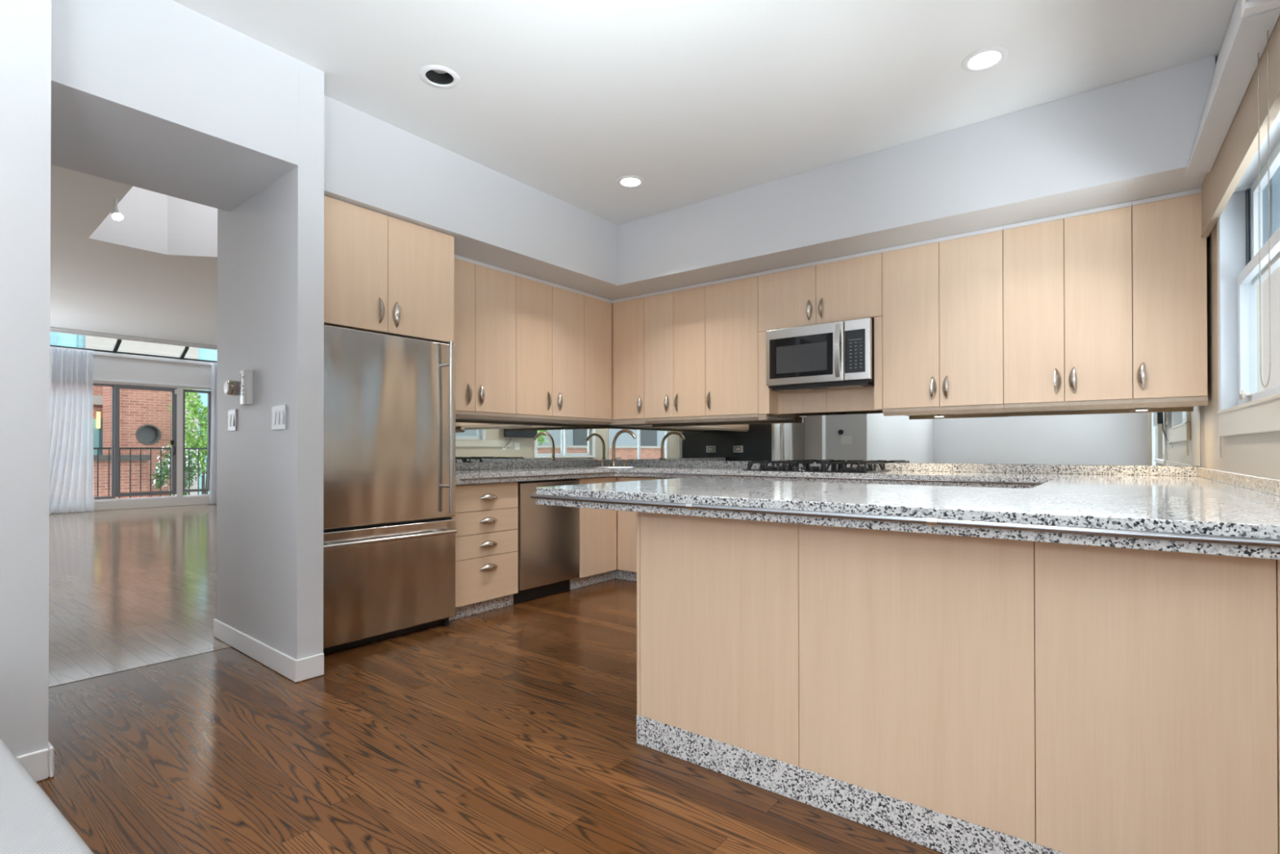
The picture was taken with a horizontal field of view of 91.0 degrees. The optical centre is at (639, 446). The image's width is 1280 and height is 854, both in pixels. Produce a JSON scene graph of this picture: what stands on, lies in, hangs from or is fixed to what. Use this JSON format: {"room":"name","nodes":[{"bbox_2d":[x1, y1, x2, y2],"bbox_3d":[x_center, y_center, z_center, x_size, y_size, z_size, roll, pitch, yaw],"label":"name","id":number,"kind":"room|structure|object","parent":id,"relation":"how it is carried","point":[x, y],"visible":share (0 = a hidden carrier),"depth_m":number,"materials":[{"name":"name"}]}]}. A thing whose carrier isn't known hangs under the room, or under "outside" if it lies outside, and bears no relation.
{"room":"kitchen","nodes":[
{"label":"kitchen","id":0,"kind":"room"},
{"bbox_2d":[0,0,51,756],"bbox_3d":[-3.631,-0.514,0.837,1.140,3.200,4.020,0,0,38],"label":"wall","id":1,"kind":"structure","parent":0,"point":[25,25],"depth_m":2.03,"materials":[{"name":"paint"}]},
{"bbox_2d":[16,741,53,782],"bbox_3d":[-3.559,1.037,0.908,1.153,0.100,3.833,0,0,38],"label":"baseboard","id":2,"kind":"structure","parent":1,"relation":"attached to","point":[39,764],"depth_m":2.05,"materials":[{"name":"white paint"}]},
{"bbox_2d":[49,164,217,345],"bbox_3d":[-5.763,-2.024,7.456,10.300,0.001,8.700,0,0,38],"label":"ceiling","id":3,"kind":"structure","parent":0,"point":[97,286],"depth_m":7.61,"materials":[{"name":"paint"}]},
{"bbox_2d":[111,197,124,220],"bbox_3d":[-4.219,-1.918,5.069,0.107,0.183,0.078,0,0,38],"label":"track spotlight","id":4,"kind":"object","parent":3,"relation":"attached to","point":[116,213],"visible":1,"depth_m":5.05,"materials":[{"name":"white plastic"}]},
{"bbox_2d":[49,326,217,350],"bbox_3d":[-9.836,-2.020,10.591,0.140,0.165,8.700,0,0,38],"label":"beam","id":5,"kind":"structure","parent":3,"relation":"attached to","point":[52,329],"depth_m":11.36,"materials":[{"name":"white paint"}]},
{"bbox_2d":[49,331,217,495],"bbox_3d":[-23.717,-1.629,29.789,6.000,7.800,15.000,0,0,38],"label":"sky","id":6,"kind":"structure","parent":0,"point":[59,339],"depth_m":27.57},
{"bbox_2d":[93,351,211,501],"bbox_3d":[-10.199,-0.285,10.862,0.120,2.870,8.700,0,0,38],"label":"wall","id":7,"kind":"structure","parent":0,"point":[104,367],"depth_m":11.94,"materials":[{"name":"white paint"}]},
{"bbox_2d":[48,346,94,514],"bbox_3d":[-10.043,-0.283,10.620,0.224,2.838,1.290,0,0,38],"label":"sheer curtain","id":8,"kind":"object","parent":7,"relation":"hanging from","point":[71,370],"visible":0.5,"depth_m":10.91,"materials":[{"name":"white fabric"}]},
{"bbox_2d":[49,338,217,362],"bbox_3d":[-9.996,-1.834,10.776,0.360,0.226,8.600,0,0,38],"label":"window","id":9,"kind":"structure","parent":7,"relation":"in","point":[117,344],"depth_m":11.71,"materials":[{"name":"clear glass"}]},
{"bbox_2d":[58,351,212,513],"bbox_3d":[-10.101,-0.280,10.850,0.050,2.860,8.600,0,0,38],"label":"sill","id":10,"kind":"structure","parent":7,"relation":"attached to","point":[188,500],"depth_m":11.89,"materials":[{"name":"white paint"}]},
{"bbox_2d":[93,382,211,499],"bbox_3d":[-10.570,-0.103,10.311,0.162,2.120,6.155,0,0,38],"label":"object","id":11,"kind":"structure","parent":7,"relation":"in","point":[178,394],"depth_m":12.23,"materials":[{"name":"grey paint"}]},
{"bbox_2d":[208,362,217,504],"bbox_3d":[-8.412,-0.272,12.787,0.210,2.838,0.587,0,0,38],"label":"sheer curtain","id":12,"kind":"object","parent":7,"relation":"hanging from","point":[213,453],"visible":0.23,"depth_m":12.62,"materials":[{"name":"white fabric"}]},
{"bbox_2d":[88,186,217,257],"bbox_3d":[-4.003,-2.635,5.853,2.550,1.200,1.500,0,0,38],"label":"skylight","id":13,"kind":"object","parent":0,"point":[152,221],"depth_m":6.62,"materials":[{"name":"white paint"}]},
{"bbox_2d":[50,0,297,212],"bbox_3d":[-2.218,-1.710,2.878,0.900,0.787,0.930,0,0,38],"label":"wall header","id":14,"kind":"structure","parent":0,"point":[166,97],"depth_m":2.66,"materials":[{"name":"paint"}]},
{"bbox_2d":[216,59,324,659],"bbox_3d":[-2.004,-0.501,3.324,1.116,3.200,0.121,0,0,38],"label":"wall pillar","id":15,"kind":"structure","parent":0,"point":[269,516],"depth_m":3.08,"materials":[{"name":"paint"}]},
{"bbox_2d":[223,380,239,395],"bbox_3d":[-2.220,-0.319,3.416,0.080,0.080,0.055,0,0,40],"label":"dial","id":16,"kind":"object","parent":15,"relation":"attached to","point":[230,388],"visible":1,"depth_m":3.40,"materials":[{"name":"silver metal"}]},
{"bbox_2d":[227,408,236,431],"bbox_3d":[-2.258,-0.146,3.475,0.118,0.118,0.012,0,0,40],"label":"light switch","id":17,"kind":"object","parent":15,"relation":"attached to","point":[232,414],"visible":1,"depth_m":3.46,"materials":[{"name":"white plastic"}]},
{"bbox_2d":[240,368,253,404],"bbox_3d":[-2.083,-0.312,3.315,0.124,0.182,0.035,0,0,40],"label":"thermostat","id":18,"kind":"object","parent":15,"relation":"attached to","point":[246,375],"visible":1,"depth_m":3.28,"materials":[{"name":"white plastic"}]},
{"bbox_2d":[213,618,324,682],"bbox_3d":[-2.006,1.045,3.310,1.140,0.105,0.134,0,0,38],"label":"baseboard","id":19,"kind":"structure","parent":15,"relation":"attached to","point":[313,666],"depth_m":3.09,"materials":[{"name":"white paint"}]},
{"bbox_2d":[271,404,286,430],"bbox_3d":[-1.760,-0.142,3.060,0.164,0.118,0.012,0,0,40],"label":"light switch","id":20,"kind":"object","parent":15,"relation":"attached to","point":[278,412],"visible":1,"depth_m":3.05,"materials":[{"name":"white plastic"}]},
{"bbox_2d":[36,503,944,853],"bbox_3d":[-4.504,1.137,5.463,15.700,0.052,10.300,0,0,38],"label":"floor","id":21,"kind":"structure","parent":0,"point":[511,729],"depth_m":2.36,"materials":[{"name":"brown wood"}]},
{"bbox_2d":[0,737,93,853],"bbox_3d":[-1.468,0.860,1.070,1.830,0.450,0.590,0,0,36],"label":"ledge","id":22,"kind":"object","parent":21,"relation":"on","point":[30,823],"visible":1,"depth_m":1.07,"materials":[{"name":"white paint"}]},
{"bbox_2d":[323,324,457,653],"bbox_3d":[-1.651,0.229,3.715,0.722,1.742,0.908,0,0,38],"label":"refrigerator","id":23,"kind":"object","parent":21,"relation":"on","point":[389,531],"visible":0.62,"depth_m":3.53,"materials":[{"name":"silver metal"}]},
{"bbox_2d":[442,481,518,620],"bbox_3d":[-1.238,0.672,4.323,0.631,0.860,0.542,0,0,38],"label":"base cabinet","id":24,"kind":"object","parent":21,"relation":"on","point":[486,516],"visible":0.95,"depth_m":4.14,"materials":[{"name":"brown wood"}]},
{"bbox_2d":[513,478,579,604],"bbox_3d":[-0.889,0.676,4.790,0.594,0.857,0.616,0,0,38],"label":"dishwasher","id":25,"kind":"object","parent":21,"relation":"on","point":[548,535],"visible":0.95,"depth_m":4.57,"materials":[{"name":"silver metal"}]},
{"bbox_2d":[569,476,663,590],"bbox_3d":[-0.218,0.677,5.296,1.060,0.859,1.099,0,0,38],"label":"base cabinet","id":26,"kind":"object","parent":21,"relation":"on","point":[599,562],"visible":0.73,"depth_m":5.10,"materials":[{"name":"brown wood"}]},
{"bbox_2d":[636,511,1279,853],"bbox_3d":[0.982,0.658,2.108,1.828,0.860,0.889,0,0,38],"label":"base cabinet","id":27,"kind":"object","parent":21,"relation":"on","point":[946,694],"visible":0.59,"depth_m":1.64,"materials":[{"name":"brown wood"}]},
{"bbox_2d":[455,459,1279,559],"bbox_3d":[0.544,0.173,3.577,4.402,0.121,2.933,0,0,38],"label":"countertop","id":28,"kind":"structure","parent":27,"relation":"on","point":[1193,509],"depth_m":2.02,"materials":[{"name":"grey stone"}]},
{"bbox_2d":[592,429,635,466],"bbox_3d":[-0.194,0.013,5.542,0.409,0.329,0.184,0,0,21],"label":"faucet","id":29,"kind":"object","parent":28,"relation":"on","point":[613,460],"visible":1,"depth_m":5.54,"materials":[{"name":"silver metal"}]},
{"bbox_2d":[591,466,641,481],"bbox_3d":[-0.206,0.261,5.348,0.424,0.173,0.259,0,0,-7],"label":"sink","id":30,"kind":"object","parent":28,"relation":"in","point":[591,467],"visible":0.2,"depth_m":5.45,"materials":[{"name":"silver metal"}]},
{"bbox_2d":[742,460,889,472],"bbox_3d":[1.246,0.137,4.481,0.890,0.066,0.500,0,0,38],"label":"cooktop","id":31,"kind":"object","parent":28,"relation":"in","point":[793,465],"visible":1,"depth_m":4.38,"materials":[{"name":"black metal"}]},
{"bbox_2d":[462,459,595,479],"bbox_3d":[-1.314,-0.493,4.959,0.216,3.200,3.320,0,0,38],"label":"wall","id":32,"kind":"structure","parent":0,"point":[588,460],"depth_m":5.46,"materials":[{"name":"paint"}]},
{"bbox_2d":[324,195,453,344],"bbox_3d":[-1.681,-0.977,3.744,0.683,0.664,0.912,0,0,38],"label":"upper cabinet","id":33,"kind":"object","parent":32,"relation":"attached to","point":[384,273],"visible":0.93,"depth_m":3.55,"materials":[{"name":"brown wood"}]},
{"bbox_2d":[324,94,644,300],"bbox_3d":[-0.995,-1.556,4.626,0.706,0.491,3.166,0,0,38],"label":"soffit","id":34,"kind":"object","parent":32,"relation":"attached to","point":[494,218],"depth_m":3.96,"materials":[{"name":"paint"}]},
{"bbox_2d":[453,254,515,420],"bbox_3d":[-1.286,-0.754,4.507,0.376,1.109,0.765,0,0,38],"label":"upper cabinet","id":35,"kind":"object","parent":32,"relation":"attached to","point":[485,294],"visible":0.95,"depth_m":4.47,"materials":[{"name":"brown wood"}]},
{"bbox_2d":[455,417,608,462],"bbox_3d":[-0.987,-0.048,5.197,0.004,0.340,2.227,0,0,38],"label":"mirror panel","id":36,"kind":"object","parent":32,"relation":"attached to","point":[477,440],"visible":0.57,"depth_m":5.24,"materials":[{"name":"silver metal"}]},
{"bbox_2d":[514,272,584,423],"bbox_3d":[-0.824,-0.751,5.108,0.376,1.109,0.751,0,0,38],"label":"upper cabinet","id":37,"kind":"object","parent":32,"relation":"attached to","point":[550,317],"visible":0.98,"depth_m":4.98,"materials":[{"name":"brown wood"}]},
{"bbox_2d":[172,0,1236,225],"bbox_3d":[-0.822,-1.821,1.413,4.900,0.001,8.350,0,0,38],"label":"ceiling","id":38,"kind":"structure","parent":0,"point":[698,100],"depth_m":3.00,"materials":[{"name":"paint"}]},
{"bbox_2d":[418,65,460,88],"bbox_3d":[-0.982,-1.851,3.079,0.192,0.094,0.192,0,0,38],"label":"recessed light","id":39,"kind":"object","parent":38,"relation":"in","point":[437,76],"visible":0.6,"depth_m":3.11,"materials":[{"name":"white paint"}]},
{"bbox_2d":[616,175,644,187],"bbox_3d":[-0.064,-1.827,4.281,0.192,0.058,0.192,0,0,38],"label":"recessed light","id":40,"kind":"object","parent":38,"relation":"in","point":[627,181],"visible":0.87,"depth_m":4.30,"materials":[{"name":"white paint"}]},
{"bbox_2d":[961,46,1008,71],"bbox_3d":[1.614,-1.837,2.946,0.192,0.058,0.192,0,0,38],"label":"recessed light","id":41,"kind":"object","parent":38,"relation":"in","point":[987,58],"visible":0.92,"depth_m":2.95,"materials":[{"name":"white paint"}]},
{"bbox_2d":[616,405,1202,555],"bbox_3d":[1.406,-0.497,4.865,4.610,3.200,0.150,0,0,38],"label":"wall","id":42,"kind":"structure","parent":0,"point":[1201,406],"depth_m":3.47,"materials":[{"name":"paint"}]},
{"bbox_2d":[582,292,645,425],"bbox_3d":[-0.248,-0.749,5.590,0.700,1.109,0.715,0,0,38],"label":"upper cabinet","id":43,"kind":"object","parent":42,"relation":"attached to","point":[614,330],"visible":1,"depth_m":5.47,"materials":[{"name":"brown wood"}]},
{"bbox_2d":[644,282,706,423],"bbox_3d":[0.374,-0.752,5.323,0.612,1.109,0.380,0,0,38],"label":"upper cabinet","id":44,"kind":"object","parent":42,"relation":"attached to","point":[674,319],"visible":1,"depth_m":5.18,"materials":[{"name":"brown wood"}]},
{"bbox_2d":[705,272,777,422],"bbox_3d":[0.802,-0.754,4.994,0.464,1.109,0.380,0,0,38],"label":"upper cabinet","id":45,"kind":"object","parent":42,"relation":"attached to","point":[731,304],"visible":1,"depth_m":4.86,"materials":[{"name":"brown wood"}]},
{"bbox_2d":[608,409,1009,463],"bbox_3d":[1.032,-0.188,5.052,3.372,0.614,0.004,0,0,38],"label":"mirror panel","id":46,"kind":"object","parent":42,"relation":"attached to","point":[860,436],"visible":0.57,"depth_m":4.75,"materials":[{"name":"silver metal"}]},
{"bbox_2d":[758,248,882,420],"bbox_3d":[1.346,-0.757,4.575,0.907,1.109,0.380,0,0,38],"label":"upper cabinet","id":47,"kind":"object","parent":42,"relation":"attached to","point":[846,287],"visible":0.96,"depth_m":4.47,"materials":[{"name":"brown wood"}]},
{"bbox_2d":[765,317,874,391],"bbox_3d":[1.276,-0.636,4.456,0.757,0.446,0.239,0,0,38],"label":"microwave","id":48,"kind":"object","parent":47,"relation":"attached to","point":[840,354],"visible":1,"depth_m":4.36,"materials":[{"name":"silver metal"}]},
{"bbox_2d":[848,338,862,368],"bbox_3d":[1.445,-0.624,4.217,0.090,0.194,0.001,0,0,38],"label":"keypad","id":49,"kind":"object","parent":48,"relation":"attached to","point":[855,344],"depth_m":4.22,"materials":[{"name":"black plastic"}]},
{"bbox_2d":[617,54,1215,293],"bbox_3d":[1.458,-1.561,4.288,3.594,0.491,0.709,0,0,38],"label":"soffit","id":50,"kind":"object","parent":42,"relation":"attached to","point":[1134,139],"depth_m":3.63,"materials":[{"name":"paint"}]},
{"bbox_2d":[882,226,1004,416],"bbox_3d":[1.983,-0.760,4.085,0.700,1.109,0.380,0,0,38],"label":"upper cabinet","id":51,"kind":"object","parent":42,"relation":"attached to","point":[943,297],"visible":1,"depth_m":3.94,"materials":[{"name":"brown wood"}]},
{"bbox_2d":[1003,201,1133,412],"bbox_3d":[2.501,-0.763,3.686,0.605,1.109,0.380,0,0,38],"label":"upper cabinet","id":52,"kind":"object","parent":42,"relation":"attached to","point":[1068,277],"visible":1,"depth_m":3.55,"materials":[{"name":"brown wood"}]},
{"bbox_2d":[1009,405,1199,466],"bbox_3d":[2.724,-0.060,3.737,0.910,0.338,0.004,0,0,36],"label":"mirror panel","id":53,"kind":"object","parent":42,"relation":"attached to","point":[1168,436],"visible":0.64,"depth_m":3.71,"materials":[{"name":"silver metal"}]},
{"bbox_2d":[1131,187,1208,408],"bbox_3d":[2.860,-0.765,3.410,0.300,1.109,0.380,0,0,38],"label":"upper cabinet","id":54,"kind":"object","parent":42,"relation":"attached to","point":[1169,251],"visible":0.98,"depth_m":3.28,"materials":[{"name":"brown wood"}]},
{"bbox_2d":[1202,222,1279,479],"bbox_3d":[2.540,-0.511,2.577,0.120,3.200,2.100,0,0,35],"label":"wall","id":55,"kind":"structure","parent":0,"point":[1251,454],"depth_m":3.03,"materials":[{"name":"beige paint"}]},
{"bbox_2d":[1217,436,1221,457],"bbox_3d":[2.690,0.004,2.916,0.011,0.095,0.011,0,0,-32],"label":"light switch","id":56,"kind":"object","parent":55,"relation":"attached to","point":[1220,437],"visible":1,"depth_m":2.91,"materials":[{"name":"beige paint"}]},
{"bbox_2d":[1185,0,1279,177],"bbox_3d":[2.247,-1.547,2.393,0.134,0.540,1.330,0,0,35],"label":"trim","id":57,"kind":"structure","parent":55,"relation":"attached to","point":[1236,65],"depth_m":2.27,"materials":[{"name":"paint"}]},
{"bbox_2d":[1217,111,1279,436],"bbox_3d":[2.178,-0.632,2.105,0.133,1.162,1.910,0,0,35],"label":"window","id":58,"kind":"structure","parent":55,"relation":"in","point":[1242,410],"depth_m":2.79,"materials":[{"name":"beige paint"}]},
{"bbox_2d":[1200,15,1279,237],"bbox_3d":[2.254,-1.184,2.342,0.028,0.265,1.980,0,0,35],"label":"window shade","id":59,"kind":"object","parent":58,"relation":"attached to","point":[1240,145],"visible":0.94,"depth_m":2.31,"materials":[{"name":"beige fabric"}]},
{"bbox_2d":[1257,31,1271,387],"bbox_3d":[1.970,-0.760,1.984,0.006,1.149,0.135,0,0,35],"label":"chain","id":60,"kind":"object","parent":59,"relation":"hanging from","point":[1268,49],"visible":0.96,"depth_m":1.93,"materials":[{"name":"silver metal"}]},
{"bbox_2d":[1241,0,1279,17],"bbox_3d":[1.647,-1.556,1.290,0.435,0.534,1.158,0,0,35],"label":"trim","id":61,"kind":"structure","parent":55,"relation":"attached to","point":[1249,7],"depth_m":1.84,"materials":[{"name":"white paint"}]},
{"bbox_3d":[-11.043,1.241,11.820,2.380,0.130,12.000,0,0,38],"label":"floor","id":62,"kind":"structure","parent":0,"visible":0},
{"bbox_2d":[93,447,208,498],"bbox_3d":[-10.085,0.600,12.726,0.050,1.159,5.800,0,0,38],"label":"balcony railing","id":63,"kind":"object","parent":62,"relation":"on","point":[97,448],"visible":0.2,"depth_m":12.84,"materials":[{"name":"black metal"}]},
{"label":"outside","id":64,"kind":"structure","parent":0,"visible":0},
{"bbox_3d":[-29.310,2.369,28.396,46.800,0.200,80.000,0,0,38],"label":"floor","id":65,"kind":"structure","parent":64,"visible":0},
{"bbox_2d":[93,382,102,454],"bbox_3d":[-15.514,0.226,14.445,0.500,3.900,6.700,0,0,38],"label":"brick house","id":66,"kind":"structure","parent":65,"relation":"on","point":[97,390],"depth_m":16.17,"materials":[{"name":"brick"}]},
{"bbox_2d":[96,410,100,427],"bbox_3d":[-13.906,-0.702,16.140,0.110,0.450,0.070,0,0,38],"label":"window","id":67,"kind":"structure","parent":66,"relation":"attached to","point":[98,412],"depth_m":16.11,"materials":[{"name":"yellow glass"}]},
{"bbox_2d":[93,454,150,499],"bbox_3d":[-13.322,1.169,12.312,0.370,1.985,6.000,0,0,38],"label":"wall","id":68,"kind":"structure","parent":65,"relation":"on","point":[103,459],"depth_m":14.25,"materials":[{"name":"red brick"}]},
{"bbox_2d":[102,383,175,497],"bbox_3d":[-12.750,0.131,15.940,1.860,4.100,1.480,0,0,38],"label":"brick house","id":69,"kind":"structure","parent":65,"relation":"on","point":[145,417],"depth_m":15.35,"materials":[{"name":"brick"}]},
{"bbox_2d":[151,445,202,496],"bbox_3d":[-10.848,1.002,14.734,1.016,2.310,0.703,0,0,-42],"label":"flowering shrub","id":70,"kind":"object","parent":65,"relation":"on","point":[165,468],"visible":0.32,"depth_m":14.69,"materials":[{"name":"green plant"}]},
{"bbox_2d":[168,388,207,494],"bbox_3d":[-11.117,0.104,15.806,1.113,4.154,1.201,0,0,38],"label":"leafy tree","id":71,"kind":"object","parent":65,"relation":"on","point":[201,442],"visible":0.48,"depth_m":15.77,"materials":[{"name":"green plant"}]},
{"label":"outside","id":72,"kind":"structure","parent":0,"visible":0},
{"bbox_3d":[20.555,1.535,-3.666,35.050,0.200,70.000,0,0,38],"label":"floor","id":73,"kind":"structure","parent":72,"visible":0},
{"bbox_2d":[1262,165,1279,390],"bbox_3d":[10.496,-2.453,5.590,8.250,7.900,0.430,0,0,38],"label":"window pane","id":74,"kind":"structure","parent":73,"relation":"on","point":[1274,184],"depth_m":7.57,"materials":[{"name":"glass"}]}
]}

